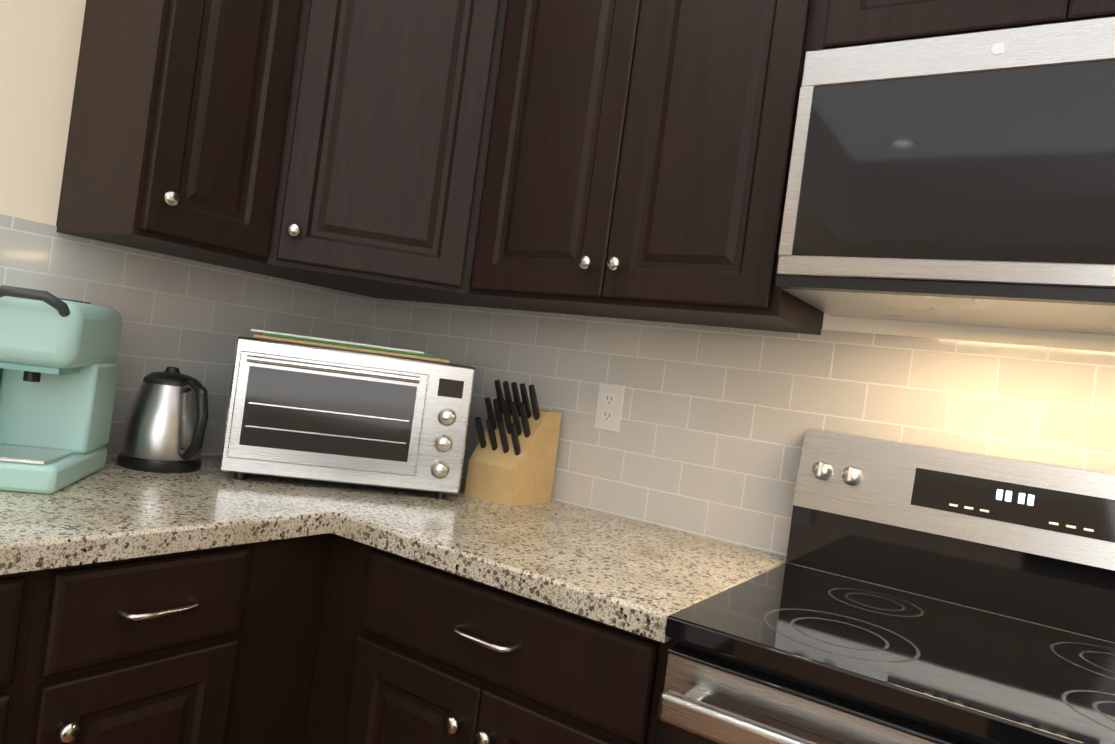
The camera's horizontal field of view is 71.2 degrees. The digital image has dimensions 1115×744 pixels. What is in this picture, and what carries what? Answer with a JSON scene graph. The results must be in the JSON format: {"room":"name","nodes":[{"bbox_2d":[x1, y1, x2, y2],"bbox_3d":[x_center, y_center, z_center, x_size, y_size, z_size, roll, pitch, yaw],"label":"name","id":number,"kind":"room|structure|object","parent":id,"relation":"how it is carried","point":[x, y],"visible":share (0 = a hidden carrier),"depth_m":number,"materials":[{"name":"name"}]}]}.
{"room":"kitchen","nodes":[
{"label":"kitchen","id":0,"kind":"room"},
{"bbox_2d":[0,0,376,456],"bbox_3d":[-0.892,-0.483,1.929,0.128,3.200,1.178,8,0,33],"label":"wall","id":1,"kind":"structure","parent":0,"point":[194,319],"depth_m":1.74,"materials":[{"name":"tile"}]},
{"bbox_2d":[56,0,303,267],"bbox_3d":[-0.770,-0.745,1.659,0.320,0.970,0.294,8,0,33],"label":"upper cabinet","id":2,"kind":"object","parent":1,"relation":"attached to","point":[177,140],"depth_m":1.55,"materials":[{"name":"brown wood"}]},
{"bbox_2d":[371,298,1114,642],"bbox_3d":[-1.500,-0.613,3.120,11.550,3.300,0.158,8,0,33],"label":"wall","id":3,"kind":"structure","parent":0,"point":[716,422],"depth_m":1.72,"materials":[{"name":"tile"}]},
{"bbox_2d":[233,0,511,309],"bbox_3d":[-0.401,-0.695,1.961,0.616,0.970,0.617,8,0,33],"label":"upper cabinet","id":4,"kind":"object","parent":3,"relation":"attached to","point":[387,123],"depth_m":1.74,"materials":[{"name":"brown wood"}]},
{"bbox_2d":[594,382,624,432],"bbox_3d":[0.126,0.086,1.910,0.072,0.116,0.008,8,0,33],"label":"electrical outlet","id":5,"kind":"object","parent":3,"relation":"attached to","point":[609,405],"visible":1,"depth_m":1.91,"materials":[{"name":"white plastic"}]},
{"bbox_2d":[464,0,823,334],"bbox_3d":[0.238,-0.610,1.719,0.724,0.970,0.321,8,0,33],"label":"upper cabinet","id":6,"kind":"object","parent":3,"relation":"attached to","point":[618,158],"depth_m":1.56,"materials":[{"name":"brown wood"}]},
{"bbox_2d":[816,0,1114,49],"bbox_3d":[0.889,-0.759,1.312,0.770,0.504,0.321,8,0,33],"label":"upper cabinet","id":7,"kind":"object","parent":3,"relation":"attached to","point":[843,23],"depth_m":1.28,"materials":[{"name":"brown wood"}]},
{"bbox_2d":[775,16,1114,335],"bbox_3d":[0.800,-0.291,1.258,0.752,0.400,0.436,8,0,33],"label":"microwave","id":8,"kind":"object","parent":7,"relation":"attached to","point":[967,179],"visible":1,"depth_m":1.19,"materials":[{"name":"silver metal"}]},
{"bbox_3d":[-3.439,0.840,0.459,11.550,0.100,6.500,8,0,33],"label":"floor","id":9,"kind":"structure","parent":0,"visible":0},
{"bbox_2d":[0,567,59,743],"bbox_3d":[-1.170,0.653,1.061,0.616,0.872,0.492,8,0,33],"label":"base cabinet","id":10,"kind":"object","parent":9,"relation":"on","point":[27,599],"depth_m":1.11,"materials":[{"name":"brown wood"}]},
{"bbox_2d":[0,455,465,574],"bbox_3d":[-1.437,0.251,0.966,1.095,0.230,3.267,8,0,33],"label":"countertop","id":11,"kind":"structure","parent":10,"relation":"on","point":[115,512],"depth_m":1.34,"materials":[{"name":"stone"}]},
{"bbox_2d":[0,285,121,493],"bbox_3d":[-0.990,0.021,1.437,0.236,0.346,0.319,8,0,-15],"label":"coffee maker","id":12,"kind":"object","parent":11,"relation":"on","point":[59,366],"visible":1,"depth_m":1.44,"materials":[{"name":"teal plastic"}]},
{"bbox_2d":[117,367,208,472],"bbox_3d":[-0.845,0.102,1.715,0.231,0.224,0.168,8,0,33],"label":"kettle","id":13,"kind":"object","parent":11,"relation":"on","point":[165,425],"visible":1,"depth_m":1.67,"materials":[{"name":"silver metal"}]},
{"bbox_2d":[220,329,475,498],"bbox_3d":[-0.491,0.096,1.891,0.520,0.330,0.440,8,0,-12],"label":"toaster oven","id":14,"kind":"object","parent":11,"relation":"on","point":[314,408],"visible":1,"depth_m":1.71,"materials":[{"name":"silver metal"}]},
{"bbox_2d":[36,540,275,743],"bbox_3d":[-0.941,0.684,1.417,0.616,0.872,0.357,8,0,33],"label":"base cabinet","id":15,"kind":"object","parent":9,"relation":"on","point":[217,645],"depth_m":1.26,"materials":[{"name":"brown wood"}]},
{"bbox_2d":[304,533,347,743],"bbox_3d":[-0.552,0.736,1.946,0.697,0.872,0.597,8,0,33],"label":"base cabinet","id":16,"kind":"object","parent":9,"relation":"on","point":[338,552],"depth_m":1.55,"materials":[{"name":"brown wood"}]},
{"bbox_2d":[324,539,673,743],"bbox_3d":[0.004,0.810,1.570,0.652,0.872,0.616,8,0,33],"label":"base cabinet","id":17,"kind":"object","parent":9,"relation":"on","point":[409,651],"depth_m":1.33,"materials":[{"name":"brown wood"}]},
{"bbox_2d":[332,491,794,642],"bbox_3d":[0.041,0.353,1.571,0.693,0.040,0.642,8,0,33],"label":"countertop","id":18,"kind":"structure","parent":17,"relation":"on","point":[644,579],"depth_m":1.43,"materials":[{"name":"stone"}]},
{"bbox_2d":[464,380,561,505],"bbox_3d":[-0.108,0.169,1.915,0.140,0.287,0.187,8,0,33],"label":"knife block","id":19,"kind":"object","parent":18,"relation":"on","point":[512,460],"visible":1,"depth_m":1.87,"materials":[{"name":"brown wood"}]},
{"bbox_2d":[654,429,1114,743],"bbox_3d":[0.586,0.727,1.139,0.758,1.190,0.718,8,0,33],"label":"range","id":20,"kind":"object","parent":9,"relation":"on","point":[788,653],"visible":1,"depth_m":1.26,"materials":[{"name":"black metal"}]}
]}

